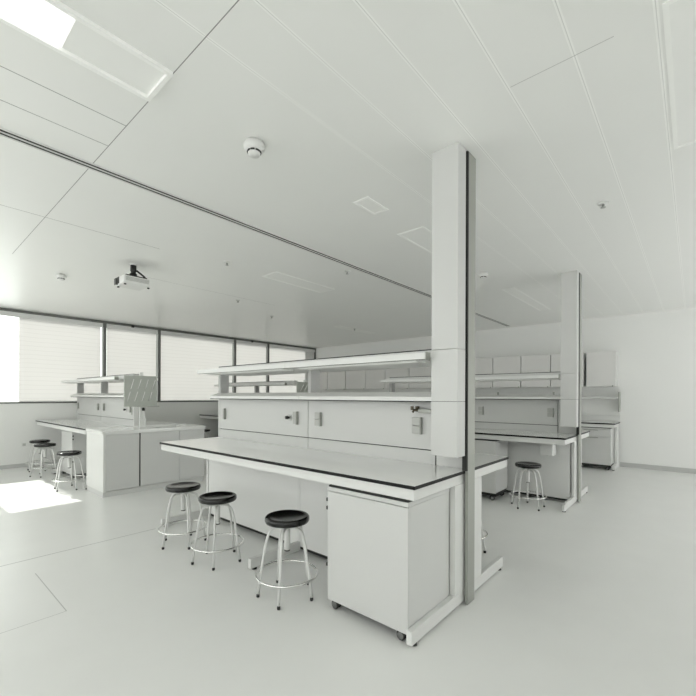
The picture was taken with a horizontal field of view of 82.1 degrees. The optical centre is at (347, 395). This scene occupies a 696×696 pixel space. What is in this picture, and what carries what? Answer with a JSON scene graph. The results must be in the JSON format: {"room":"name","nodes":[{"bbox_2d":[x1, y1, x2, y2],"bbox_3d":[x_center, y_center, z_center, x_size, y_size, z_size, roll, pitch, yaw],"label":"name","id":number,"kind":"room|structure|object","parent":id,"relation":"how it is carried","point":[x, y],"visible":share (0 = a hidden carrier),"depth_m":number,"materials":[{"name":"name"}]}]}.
{"room":"science classroom","nodes":[
{"label":"science classroom","id":0,"kind":"room"},
{"bbox_2d":[0,402,217,465],"bbox_3d":[-5.653,-0.141,8.655,0.200,3.040,13.680,0,0,41],"label":"wall","id":1,"kind":"structure","parent":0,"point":[18,425],"depth_m":8.03,"materials":[{"name":"white paint"}]},
{"bbox_2d":[0,462,34,468],"bbox_3d":[-5.584,1.344,8.578,0.012,0.070,13.660,0,0,41],"label":"baseboard","id":2,"kind":"structure","parent":1,"relation":"attached to","point":[21,464],"depth_m":7.65,"materials":[{"name":"grey plastic"}]},
{"bbox_2d":[21,442,30,446],"bbox_3d":[-6.269,0.947,7.783,0.016,0.080,0.160,0,0,41],"label":"wall outlet","id":3,"kind":"object","parent":1,"relation":"attached to","point":[26,444],"visible":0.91,"depth_m":7.78,"materials":[{"name":"white plastic"}]},
{"bbox_2d":[0,308,104,403],"bbox_3d":[-6.143,-0.753,8.001,0.112,1.795,2.245,0,0,41],"label":"window","id":4,"kind":"structure","parent":1,"relation":"attached to","point":[53,349],"depth_m":8.19,"materials":[{"name":"grey"}]},
{"bbox_2d":[19,317,100,400],"bbox_3d":[-5.912,-0.714,8.266,0.003,1.635,1.410,0,0,41],"label":"roller blind","id":5,"kind":"object","parent":4,"relation":"attached to","point":[52,351],"depth_m":8.18,"materials":[{"name":"white fabric"}]},
{"bbox_2d":[105,321,159,401],"bbox_3d":[-5.010,-0.749,9.291,0.135,1.795,1.190,0,0,41],"label":"window","id":6,"kind":"structure","parent":1,"relation":"attached to","point":[131,349],"depth_m":9.25,"materials":[{"name":"grey"}]},
{"bbox_2d":[159,328,234,401],"bbox_3d":[-3.933,-0.745,10.551,0.112,1.795,2.125,0,0,41],"label":"window","id":7,"kind":"structure","parent":1,"relation":"attached to","point":[181,353],"depth_m":10.35,"materials":[{"name":"grey"}]},
{"bbox_2d":[235,338,268,392],"bbox_3d":[-2.846,-0.741,11.789,0.135,1.795,1.170,0,0,41],"label":"window","id":8,"kind":"structure","parent":1,"relation":"attached to","point":[246,351],"depth_m":11.77,"materials":[{"name":"grey"}]},
{"bbox_2d":[268,343,315,392],"bbox_3d":[-1.807,-0.737,13.006,0.112,1.795,2.030,0,0,41],"label":"window","id":9,"kind":"structure","parent":1,"relation":"attached to","point":[277,352],"depth_m":12.84,"materials":[{"name":"grey"}]},
{"bbox_2d":[269,347,304,392],"bbox_3d":[-1.939,-0.700,12.852,0.003,1.635,1.515,0,0,41],"label":"roller blind","id":10,"kind":"object","parent":9,"relation":"attached to","point":[276,354],"depth_m":12.78,"materials":[{"name":"white fabric"}]},
{"bbox_2d":[0,0,695,347],"bbox_3d":[-0.734,-1.743,4.598,13.140,0.200,13.980,0,0,41],"label":"ceiling","id":11,"kind":"structure","parent":0,"point":[562,109],"depth_m":2.79,"materials":[{"name":"paint"}]},
{"bbox_2d":[55,273,66,280],"bbox_3d":[-3.907,-1.615,5.441,0.126,0.077,0.126,0,0,29],"label":"smoke detector","id":12,"kind":"object","parent":11,"relation":"attached to","point":[61,277],"visible":1,"depth_m":5.41,"materials":[{"name":"white plastic"}]},
{"bbox_2d":[0,0,172,101],"bbox_3d":[-1.597,-1.636,1.418,0.280,0.020,1.845,0,0,41],"label":"recessed light","id":13,"kind":"object","parent":11,"relation":"in","point":[53,24],"visible":1,"depth_m":1.86,"materials":[{"name":"white plastic"}]},
{"bbox_2d":[0,0,74,46],"bbox_3d":[-1.724,-1.645,1.272,0.236,0.002,1.413,0,0,41],"label":"diffuser","id":14,"kind":"object","parent":13,"relation":"attached to","point":[47,24],"depth_m":1.75,"materials":[{"name":"white plastic"}]},
{"bbox_2d":[62,20,163,93],"bbox_3d":[-1.134,-1.643,1.952,0.236,0.002,0.388,0,0,41],"label":"diffuser","id":15,"kind":"object","parent":13,"relation":"attached to","point":[104,56],"depth_m":1.95,"materials":[{"name":"white plastic"}]},
{"bbox_2d":[114,263,149,290],"bbox_3d":[-2.696,-1.501,4.990,0.322,0.296,0.335,0,0,41],"label":"ceiling projector","id":16,"kind":"object","parent":11,"relation":"hanging from","point":[132,281],"visible":1,"depth_m":4.93,"materials":[{"name":"white plastic"}]},
{"bbox_2d":[126,276,148,283],"bbox_3d":[-2.574,-1.417,4.887,0.002,0.046,0.270,0,0,41],"label":"vent grille","id":17,"kind":"object","parent":16,"relation":"attached to","point":[129,279],"depth_m":4.87,"materials":[{"name":"grey plastic"}]},
{"bbox_2d":[243,137,264,158],"bbox_3d":[-0.608,-1.600,2.590,0.134,0.082,0.134,0,0,24],"label":"smoke detector","id":18,"kind":"object","parent":11,"relation":"attached to","point":[253,146],"visible":1,"depth_m":2.55,"materials":[{"name":"white plastic"}]},
{"bbox_2d":[247,147,261,155],"bbox_3d":[-0.609,-1.579,2.590,0.094,0.010,0.094,0,0,24],"label":"vent","id":19,"kind":"object","parent":18,"relation":"attached to","point":[252,151],"depth_m":2.56,"materials":[{"name":"plastic"}]},
{"bbox_2d":[0,127,509,326],"bbox_3d":[0.242,-1.635,5.253,0.090,0.008,10.650,0,0,41],"label":"ceiling vent","id":20,"kind":"object","parent":11,"relation":"in","point":[6,133],"visible":1,"depth_m":3.32,"materials":[{"name":"grey metal"}]},
{"bbox_2d":[261,272,334,292],"bbox_3d":[-0.693,-1.640,5.806,0.320,0.004,1.140,0,0,41],"label":"recessed light","id":21,"kind":"object","parent":11,"relation":"in","point":[277,276],"visible":1,"depth_m":5.77,"materials":[{"name":"white plastic"}]},
{"bbox_2d":[353,196,388,214],"bbox_3d":[0.199,-1.637,3.445,0.160,0.004,0.300,0,0,41],"label":"ceiling access panel","id":22,"kind":"object","parent":11,"relation":"in","point":[368,204],"visible":1,"depth_m":3.43,"materials":[{"name":"white"}]},
{"bbox_2d":[358,199,384,212],"bbox_3d":[0.199,-1.638,3.445,0.116,0.002,0.256,0,0,41],"label":"diffuser","id":23,"kind":"object","parent":22,"relation":"attached to","point":[369,205],"depth_m":3.44,"materials":[{"name":"white"}]},
{"bbox_2d":[397,226,431,253],"bbox_3d":[0.976,-1.634,4.373,0.300,0.004,1.120,0,0,41],"label":"recessed light","id":24,"kind":"object","parent":11,"relation":"in","point":[421,237],"visible":0.49,"depth_m":4.12,"materials":[{"name":"white plastic"}]},
{"bbox_2d":[478,272,487,278],"bbox_3d":[1.795,-1.596,5.303,0.120,0.073,0.120,0,0,12],"label":"smoke detector","id":25,"kind":"object","parent":11,"relation":"attached to","point":[482,275],"visible":1,"depth_m":5.27,"materials":[{"name":"white plastic"}]},
{"bbox_2d":[501,287,550,310],"bbox_3d":[3.074,-1.626,6.802,0.190,0.004,2.000,0,0,41],"label":"recessed light","id":26,"kind":"object","parent":11,"relation":"in","point":[513,291],"visible":1,"depth_m":6.67,"materials":[{"name":"white plastic"}]},
{"bbox_2d":[598,201,608,208],"bbox_3d":[2.157,-1.611,3.376,0.080,0.041,0.080,0,0,41],"label":"sprinkler","id":27,"kind":"object","parent":11,"relation":"attached to","point":[603,203],"visible":1,"depth_m":3.37,"materials":[{"name":"white plastic"}]},
{"bbox_2d":[662,0,695,149],"bbox_3d":[1.865,-1.630,2.035,0.355,0.004,1.290,0,0,41],"label":"recessed light","id":28,"kind":"object","parent":11,"relation":"in","point":[679,16],"visible":1,"depth_m":1.97,"materials":[{"name":"white plastic"}]},
{"bbox_2d":[0,459,695,695],"bbox_3d":[-0.746,1.457,4.598,13.140,0.120,13.980,0,0,41],"label":"floor","id":29,"kind":"structure","parent":0,"point":[595,597],"depth_m":2.62,"materials":[{"name":"plastic"}]},
{"bbox_2d":[25,439,53,471],"bbox_3d":[-5.736,1.100,7.434,0.439,0.558,0.439,0,0,29],"label":"stool","id":30,"kind":"object","parent":29,"relation":"on","point":[39,440],"visible":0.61,"depth_m":7.41,"materials":[{"name":"silver metal"}]},
{"bbox_2d":[29,443,59,477],"bbox_3d":[-5.265,1.105,6.939,0.439,0.552,0.439,0,0,-3],"label":"stool","id":31,"kind":"object","parent":29,"relation":"on","point":[45,446],"visible":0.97,"depth_m":6.90,"materials":[{"name":"silver metal"}]},
{"bbox_2d":[51,450,85,491],"bbox_3d":[-4.172,1.109,5.979,0.439,0.552,0.439,0,0,29],"label":"stool","id":32,"kind":"object","parent":29,"relation":"on","point":[70,454],"visible":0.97,"depth_m":5.95,"materials":[{"name":"silver metal"}]},
{"bbox_2d":[61,430,86,477],"bbox_3d":[-4.737,0.978,7.018,0.657,0.810,0.360,0,0,41],"label":"base cabinet","id":33,"kind":"object","parent":29,"relation":"on","point":[70,440],"visible":0.55,"depth_m":6.79,"materials":[{"name":"grey laminate"}]},
{"bbox_2d":[35,419,174,488],"bbox_3d":[-4.536,0.933,7.436,2.990,0.900,1.505,0,0,41],"label":"lab bench","id":34,"kind":"object","parent":29,"relation":"on","point":[73,425],"visible":0.2,"depth_m":7.03,"materials":[{"name":"white laminate"}]},
{"bbox_2d":[36,419,174,429],"bbox_3d":[-4.530,0.494,7.442,2.990,0.022,1.490,0,0,41],"label":"countertop","id":35,"kind":"structure","parent":34,"relation":"on","point":[81,424],"depth_m":7.03,"materials":[{"name":"white laminate"}]},
{"bbox_2d":[61,374,157,425],"bbox_3d":[-4.542,0.060,7.464,2.944,0.846,0.675,0,0,41],"label":"rack","id":36,"kind":"object","parent":34,"relation":"on","point":[104,406],"visible":0.92,"depth_m":7.30,"materials":[{"name":"white metal"}]},
{"bbox_2d":[70,393,99,396],"bbox_3d":[-5.113,-0.018,7.949,1.414,0.066,0.340,0,0,41],"label":"shelf","id":37,"kind":"object","parent":36,"relation":"attached to","point":[77,394],"depth_m":7.81,"materials":[{"name":"white paint"}]},
{"bbox_2d":[61,379,120,383],"bbox_3d":[-5.107,-0.288,7.955,1.414,0.042,0.675,0,0,41],"label":"shelf","id":38,"kind":"object","parent":36,"relation":"attached to","point":[79,381],"depth_m":7.83,"materials":[{"name":"white paint"}]},
{"bbox_2d":[94,393,123,396],"bbox_3d":[-4.010,-0.014,6.993,1.494,0.066,0.340,0,0,41],"label":"shelf","id":39,"kind":"object","parent":36,"relation":"attached to","point":[100,394],"depth_m":6.92,"materials":[{"name":"white paint"}]},
{"bbox_2d":[101,374,138,378],"bbox_3d":[-4.009,-0.316,6.993,1.494,0.074,0.100,0,0,41],"label":"shelf","id":40,"kind":"object","parent":36,"relation":"on","point":[120,376],"depth_m":6.79,"materials":[{"name":"white"}]},
{"bbox_2d":[84,377,157,381],"bbox_3d":[-4.004,-0.284,6.999,1.494,0.042,0.675,0,0,41],"label":"shelf","id":41,"kind":"object","parent":36,"relation":"attached to","point":[102,379],"depth_m":6.74,"materials":[{"name":"white paint"}]},
{"bbox_2d":[86,423,204,497],"bbox_3d":[-3.108,0.931,6.229,0.700,0.914,1.514,0,0,41],"label":"base cabinet","id":42,"kind":"object","parent":29,"relation":"on","point":[120,460],"visible":0.99,"depth_m":5.82,"materials":[{"name":"white laminate"}]},
{"bbox_2d":[124,372,158,426],"bbox_3d":[-3.165,0.059,6.149,0.164,0.852,0.500,0,0,41],"label":"drying rack","id":43,"kind":"object","parent":42,"relation":"on","point":[140,391],"visible":0.98,"depth_m":6.17,"materials":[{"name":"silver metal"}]},
{"bbox_2d":[158,482,207,549],"bbox_3d":[-1.566,1.118,3.794,0.439,0.552,0.439,0,0,-19],"label":"stool","id":44,"kind":"object","parent":29,"relation":"on","point":[183,488],"visible":0.99,"depth_m":3.76,"materials":[{"name":"silver metal"}]},
{"bbox_2d":[204,429,209,437],"bbox_3d":[-3.595,1.111,9.951,0.439,0.552,0.439,0,0,31],"label":"stool","id":45,"kind":"object","parent":29,"relation":"on","point":[206,431],"visible":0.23,"depth_m":9.93,"materials":[{"name":"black metal"}]},
{"bbox_2d":[200,414,217,418],"bbox_3d":[-2.280,0.942,10.040,2.990,0.900,1.505,0,0,41],"label":"lab bench","id":46,"kind":"object","parent":29,"relation":"on","point":[211,416],"visible":0.02,"depth_m":10.22,"materials":[{"name":"white laminate"}]},
{"bbox_2d":[201,414,217,416],"bbox_3d":[-2.274,0.502,10.046,2.990,0.022,1.490,0,0,41],"label":"countertop","id":47,"kind":"structure","parent":46,"relation":"on","point":[216,415],"depth_m":10.36,"materials":[{"name":"white laminate"}]},
{"bbox_2d":[214,381,297,392],"bbox_3d":[-2.286,0.068,10.068,2.944,0.846,0.675,0,0,41],"label":"rack","id":48,"kind":"object","parent":46,"relation":"on","point":[256,385],"visible":0.13,"depth_m":9.64,"materials":[{"name":"white metal"}]},
{"bbox_2d":[214,384,249,386],"bbox_3d":[-2.852,-0.280,10.559,1.414,0.042,0.675,0,0,41],"label":"shelf","id":49,"kind":"object","parent":48,"relation":"attached to","point":[230,385],"depth_m":10.23,"materials":[{"name":"white paint"}]},
{"bbox_2d":[229,382,254,383],"bbox_3d":[-2.857,-0.312,10.553,1.414,0.074,0.100,0,0,41],"label":"cable tray","id":50,"kind":"object","parent":48,"relation":"on","point":[237,382],"depth_m":10.34,"materials":[{"name":"white metal"}]},
{"bbox_2d":[245,383,296,385],"bbox_3d":[-1.748,-0.276,9.603,1.494,0.042,0.675,0,0,41],"label":"shelf","id":51,"kind":"object","parent":48,"relation":"attached to","point":[254,384],"depth_m":9.26,"materials":[{"name":"white paint"}]},
{"bbox_2d":[255,381,297,383],"bbox_3d":[-1.753,-0.307,9.597,1.494,0.074,0.100,0,0,41],"label":"cable tray","id":52,"kind":"object","parent":48,"relation":"on","point":[288,382],"depth_m":9.39,"materials":[{"name":"white metal"}]},
{"bbox_2d":[190,491,243,570],"bbox_3d":[-1.109,1.120,3.398,0.439,0.552,0.439,0,0,9],"label":"stool","id":53,"kind":"object","parent":29,"relation":"on","point":[217,499],"visible":1,"depth_m":3.36,"materials":[{"name":"silver metal"}]},
{"bbox_2d":[255,510,317,609],"bbox_3d":[-0.429,1.120,2.816,0.439,0.558,0.439,0,0,25],"label":"stool","id":54,"kind":"object","parent":29,"relation":"on","point":[286,519],"visible":1,"depth_m":2.77,"materials":[{"name":"black"}]},
{"bbox_2d":[160,437,508,646],"bbox_3d":[-0.344,0.949,3.805,3.162,0.900,1.505,0,0,41],"label":"lab bench","id":55,"kind":"object","parent":29,"relation":"on","point":[265,478],"visible":0.66,"depth_m":3.22,"materials":[{"name":"white laminate"}]},
{"bbox_2d":[197,349,435,464],"bbox_3d":[-0.397,0.075,3.873,2.993,0.846,0.675,0,0,41],"label":"shelf unit","id":56,"kind":"object","parent":55,"relation":"on","point":[387,425],"visible":0.98,"depth_m":3.53,"materials":[{"name":"white"}]},
{"bbox_2d":[223,408,225,418],"bbox_3d":[-1.461,0.210,4.705,0.042,0.126,0.030,0,0,41],"label":"socket","id":57,"kind":"object","parent":56,"relation":"attached to","point":[224,409],"depth_m":4.69,"materials":[{"name":"grey plastic"}]},
{"bbox_2d":[210,392,306,398],"bbox_3d":[-0.936,-0.003,4.330,1.549,0.066,0.340,0,0,41],"label":"shelf","id":58,"kind":"object","parent":56,"relation":"attached to","point":[220,395],"depth_m":4.15,"materials":[{"name":"white paint"}]},
{"bbox_2d":[219,359,307,367],"bbox_3d":[-0.935,-0.308,4.330,1.549,0.082,0.104,0,0,41],"label":"cable tray","id":59,"kind":"object","parent":56,"relation":"on","point":[306,360],"depth_m":4.20,"materials":[{"name":"white metal"}]},
{"bbox_2d":[197,363,333,375],"bbox_3d":[-0.930,-0.272,4.336,1.549,0.042,0.675,0,0,41],"label":"shelf","id":60,"kind":"object","parent":56,"relation":"attached to","point":[272,369],"depth_m":4.08,"materials":[{"name":"white paint"}]},
{"bbox_2d":[293,411,298,424],"bbox_3d":[-0.512,0.213,3.883,0.062,0.126,0.030,0,0,41],"label":"socket","id":61,"kind":"object","parent":56,"relation":"attached to","point":[295,413],"depth_m":3.87,"materials":[{"name":"grey plastic"}]},
{"bbox_2d":[314,412,321,425],"bbox_3d":[-0.278,0.214,3.680,0.077,0.126,0.030,0,0,41],"label":"socket","id":62,"kind":"object","parent":56,"relation":"attached to","point":[317,415],"depth_m":3.67,"materials":[{"name":"grey plastic"}]},
{"bbox_2d":[285,352,430,371],"bbox_3d":[0.194,-0.268,3.362,1.414,0.042,0.675,0,0,41],"label":"shelf","id":63,"kind":"object","parent":56,"relation":"attached to","point":[414,360],"depth_m":3.13,"materials":[{"name":"white paint"}]},
{"bbox_2d":[299,392,430,400],"bbox_3d":[0.189,0.002,3.356,1.414,0.066,0.340,0,0,41],"label":"shelf","id":64,"kind":"object","parent":56,"relation":"attached to","point":[308,396],"depth_m":3.21,"materials":[{"name":"white paint"}]},
{"bbox_2d":[308,349,432,361],"bbox_3d":[0.190,-0.304,3.356,1.414,0.082,0.104,0,0,41],"label":"cable tray","id":65,"kind":"object","parent":56,"relation":"on","point":[427,350],"depth_m":3.26,"materials":[{"name":"white metal"}]},
{"bbox_2d":[411,406,419,412],"bbox_3d":[0.498,0.101,2.965,0.065,0.052,0.031,0,0,14],"label":"tap","id":66,"kind":"object","parent":56,"relation":"on","point":[416,409],"depth_m":2.96,"materials":[{"name":"black metal"}]},
{"bbox_2d":[412,417,422,433],"bbox_3d":[0.516,0.222,2.992,0.082,0.126,0.030,0,0,41],"label":"socket","id":67,"kind":"object","parent":56,"relation":"attached to","point":[417,422],"depth_m":2.98,"materials":[{"name":"grey plastic"}]},
{"bbox_2d":[418,409,430,412],"bbox_3d":[0.573,0.110,2.930,0.110,0.030,0.050,0,0,41],"label":"tap","id":68,"kind":"object","parent":56,"relation":"on","point":[419,410],"depth_m":2.91,"materials":[{"name":"grey metal"}]},
{"bbox_2d":[160,437,508,489],"bbox_3d":[-0.338,0.509,3.811,3.162,0.022,1.490,0,0,41],"label":"countertop","id":69,"kind":"structure","parent":55,"relation":"on","point":[390,472],"depth_m":3.04,"materials":[{"name":"white laminate"}]},
{"bbox_2d":[326,484,449,640],"bbox_3d":[0.259,0.996,2.640,0.640,0.810,0.511,0,0,41],"label":"base cabinet","id":70,"kind":"object","parent":29,"relation":"on","point":[387,563],"visible":0.81,"depth_m":2.42,"materials":[{"name":"grey laminate"}]},
{"bbox_2d":[431,141,475,604],"bbox_3d":[0.704,-0.117,2.768,0.278,3.038,0.305,0,0,41],"label":"column","id":71,"kind":"structure","parent":29,"relation":"on","point":[453,167],"depth_m":2.65,"materials":[{"name":"grey laminate"}]},
{"bbox_2d":[481,519,487,552],"bbox_3d":[1.064,1.128,3.692,0.439,0.552,0.439,0,0,36],"label":"stool","id":72,"kind":"object","parent":29,"relation":"on","point":[482,529],"visible":0.05,"depth_m":3.58,"materials":[{"name":"silver metal"}]},
{"bbox_2d":[475,438,507,499],"bbox_3d":[1.894,1.002,5.703,0.602,0.810,0.455,0,0,41],"label":"base cabinet","id":73,"kind":"object","parent":29,"relation":"on","point":[495,483],"visible":0.51,"depth_m":5.44,"materials":[{"name":"grey laminate"}]},
{"bbox_2d":[509,461,546,510],"bbox_3d":[2.292,1.133,5.086,0.439,0.552,0.439,0,0,5],"label":"stool","id":74,"kind":"object","parent":29,"relation":"on","point":[524,466],"visible":1,"depth_m":5.06,"materials":[{"name":"silver metal"}]},
{"bbox_2d":[475,428,589,511],"bbox_3d":[1.934,0.957,6.389,3.102,0.900,1.505,0,0,41],"label":"lab bench","id":75,"kind":"object","parent":29,"relation":"on","point":[558,473],"visible":0.38,"depth_m":5.41,"materials":[{"name":"white laminate"}]},
{"bbox_2d":[380,372,560,432],"bbox_3d":[1.889,0.084,6.450,2.913,0.846,0.675,0,0,41],"label":"shelf unit","id":76,"kind":"object","parent":75,"relation":"on","point":[517,412],"visible":0.44,"depth_m":5.86,"materials":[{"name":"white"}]},
{"bbox_2d":[389,376,430,379],"bbox_3d":[1.368,-0.296,6.893,1.514,0.074,0.100,0,0,41],"label":"cable tray","id":77,"kind":"object","parent":76,"relation":"on","point":[416,377],"depth_m":7.03,"materials":[{"name":"white metal"}]},
{"bbox_2d":[380,378,476,382],"bbox_3d":[1.373,-0.264,6.899,1.514,0.042,0.675,0,0,41],"label":"shelf","id":78,"kind":"object","parent":76,"relation":"attached to","point":[391,380],"depth_m":6.86,"materials":[{"name":"white paint"}]},
{"bbox_2d":[478,407,483,414],"bbox_3d":[2.065,0.228,6.208,0.077,0.126,0.030,0,0,41],"label":"socket","id":79,"kind":"object","parent":76,"relation":"attached to","point":[480,409],"depth_m":6.20,"materials":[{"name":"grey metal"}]},
{"bbox_2d":[475,394,559,398],"bbox_3d":[2.461,0.010,5.945,1.369,0.066,0.340,0,0,41],"label":"shelf","id":80,"kind":"object","parent":76,"relation":"attached to","point":[477,396],"depth_m":5.78,"materials":[{"name":"white paint"}]},
{"bbox_2d":[475,375,560,381],"bbox_3d":[2.467,-0.260,5.951,1.369,0.042,0.675,0,0,41],"label":"shelf","id":81,"kind":"object","parent":76,"relation":"attached to","point":[480,378],"depth_m":5.71,"materials":[{"name":"white paint"}]},
{"bbox_2d":[475,372,560,376],"bbox_3d":[2.462,-0.292,5.945,1.369,0.074,0.100,0,0,41],"label":"cable tray","id":82,"kind":"object","parent":76,"relation":"on","point":[534,373],"depth_m":5.85,"materials":[{"name":"white metal"}]},
{"bbox_2d":[547,408,553,416],"bbox_3d":[2.817,0.230,5.557,0.077,0.126,0.030,0,0,41],"label":"socket","id":83,"kind":"object","parent":76,"relation":"attached to","point":[550,411],"depth_m":5.55,"materials":[{"name":"grey plastic"}]},
{"bbox_2d":[475,428,589,439],"bbox_3d":[1.940,0.518,6.395,3.102,0.022,1.490,0,0,41],"label":"countertop","id":84,"kind":"structure","parent":75,"relation":"on","point":[545,435],"depth_m":5.41,"materials":[{"name":"white laminate"}]},
{"bbox_2d":[540,443,555,455],"bbox_3d":[2.615,0.690,5.221,0.150,0.190,0.160,0,0,41],"label":"box","id":85,"kind":"object","parent":75,"relation":"hanging from","point":[545,449],"visible":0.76,"depth_m":5.16,"materials":[{"name":"white paint"}]},
{"bbox_2d":[558,270,581,502],"bbox_3d":[2.959,-0.109,5.372,0.278,3.038,0.305,0,0,41],"label":"column","id":86,"kind":"structure","parent":29,"relation":"on","point":[569,404],"depth_m":5.25,"materials":[{"name":"grey laminate"}]},
{"bbox_2d":[581,427,614,469],"bbox_3d":[4.920,1.013,7.936,0.572,0.810,0.477,0,0,41],"label":"base cabinet","id":87,"kind":"object","parent":29,"relation":"on","point":[598,447],"visible":0.69,"depth_m":7.73,"materials":[{"name":"grey laminate"}]},
{"bbox_2d":[581,414,619,470],"bbox_3d":[3.780,0.899,9.040,3.880,1.030,0.700,0,0,41],"label":"bench","id":88,"kind":"object","parent":29,"relation":"on","point":[594,421],"visible":0.35,"depth_m":7.85,"materials":[{"name":"white laminate"}]},
{"bbox_2d":[581,420,619,424],"bbox_3d":[3.781,0.526,9.040,3.880,0.024,0.700,0,0,41],"label":"countertop","id":89,"kind":"structure","parent":88,"relation":"on","point":[583,422],"depth_m":7.81,"materials":[{"name":"white laminate"}]},
{"bbox_3d":[-0.852,0.940,8.833,0.700,0.914,1.514,0,0,41],"label":"cabinet","id":90,"kind":"object","parent":29,"relation":"on","visible":0},
{"bbox_2d":[297,380,307,392],"bbox_3d":[-0.909,0.067,8.752,0.164,0.852,0.500,0,0,41],"label":"drying rack","id":91,"kind":"object","parent":90,"relation":"on","point":[301,386],"visible":0.23,"depth_m":8.70,"materials":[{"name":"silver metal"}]},
{"bbox_2d":[316,308,695,468],"bbox_3d":[3.722,-0.106,9.748,13.140,3.040,0.250,0,0,41],"label":"wall","id":92,"kind":"structure","parent":0,"point":[656,351],"depth_m":7.90,"materials":[{"name":"white paint"}]},
{"bbox_2d":[320,372,328,389],"bbox_3d":[-0.739,-0.565,13.188,0.496,0.725,0.394,0,0,41],"label":"upper cabinet","id":93,"kind":"object","parent":92,"relation":"attached to","point":[323,375],"visible":0.34,"depth_m":13.00,"materials":[{"name":"grey laminate"}]},
{"bbox_2d":[328,371,345,388],"bbox_3d":[-0.253,-0.563,12.767,0.751,0.725,0.394,0,0,41],"label":"upper cabinet","id":94,"kind":"object","parent":92,"relation":"attached to","point":[336,380],"visible":0.56,"depth_m":12.59,"materials":[{"name":"grey laminate"}]},
{"bbox_2d":[346,370,365,388],"bbox_3d":[0.336,-0.561,12.256,0.761,0.725,0.394,0,0,41],"label":"upper cabinet","id":95,"kind":"object","parent":92,"relation":"attached to","point":[354,379],"visible":0.56,"depth_m":12.10,"materials":[{"name":"grey laminate"}]},
{"bbox_2d":[365,369,384,388],"bbox_3d":[0.903,-0.559,11.765,0.701,0.725,0.394,0,0,41],"label":"upper cabinet","id":96,"kind":"object","parent":92,"relation":"attached to","point":[373,377],"visible":0.56,"depth_m":11.61,"materials":[{"name":"grey laminate"}]},
{"bbox_2d":[385,368,414,388],"bbox_3d":[1.476,-0.557,11.269,0.786,0.725,0.394,0,0,41],"label":"upper cabinet","id":97,"kind":"object","parent":92,"relation":"attached to","point":[402,372],"visible":0.55,"depth_m":11.09,"materials":[{"name":"grey laminate"}]},
{"bbox_2d":[409,367,430,388],"bbox_3d":[2.067,-0.555,10.757,0.741,0.725,0.394,0,0,41],"label":"upper cabinet","id":98,"kind":"object","parent":92,"relation":"attached to","point":[421,371],"visible":0.27,"depth_m":10.65,"materials":[{"name":"grey laminate"}]},
{"bbox_2d":[475,358,492,387],"bbox_3d":[3.222,-0.551,9.757,0.756,0.725,0.394,0,0,41],"label":"upper cabinet","id":99,"kind":"object","parent":92,"relation":"attached to","point":[482,366],"visible":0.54,"depth_m":9.49,"materials":[{"name":"grey laminate"}]},
{"bbox_2d":[493,356,520,387],"bbox_3d":[3.753,-0.549,9.296,0.621,0.725,0.394,0,0,41],"label":"upper cabinet","id":100,"kind":"object","parent":92,"relation":"attached to","point":[501,365],"visible":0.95,"depth_m":9.16,"materials":[{"name":"grey laminate"}]},
{"bbox_2d":[521,355,550,386],"bbox_3d":[4.223,-0.547,8.889,0.596,0.725,0.394,0,0,41],"label":"upper cabinet","id":101,"kind":"object","parent":92,"relation":"attached to","point":[536,363],"visible":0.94,"depth_m":8.74,"materials":[{"name":"grey laminate"}]},
{"bbox_2d":[551,353,586,386],"bbox_3d":[4.690,-0.545,8.485,0.611,0.725,0.394,0,0,41],"label":"upper cabinet","id":102,"kind":"object","parent":92,"relation":"attached to","point":[555,358],"visible":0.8,"depth_m":8.44,"materials":[{"name":"grey laminate"}]},
{"bbox_2d":[581,392,620,411],"bbox_3d":[3.921,0.115,9.198,3.882,0.400,0.320,0,0,41],"label":"wall shelf","id":103,"kind":"object","parent":92,"relation":"attached to","point":[619,393],"visible":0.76,"depth_m":7.96,"materials":[{"name":"grey laminate"}]},
{"bbox_2d":[586,351,617,386],"bbox_3d":[5.149,-0.543,8.087,0.496,0.725,0.394,0,0,41],"label":"upper cabinet","id":104,"kind":"object","parent":92,"relation":"attached to","point":[602,366],"visible":1,"depth_m":7.95,"materials":[{"name":"grey laminate"}]},
{"bbox_2d":[620,462,695,473],"bbox_3d":[7.040,1.381,6.696,4.120,0.090,0.012,0,0,41],"label":"baseboard","id":105,"kind":"structure","parent":92,"relation":"attached to","point":[622,464],"depth_m":7.64,"materials":[{"name":"grey plastic"}]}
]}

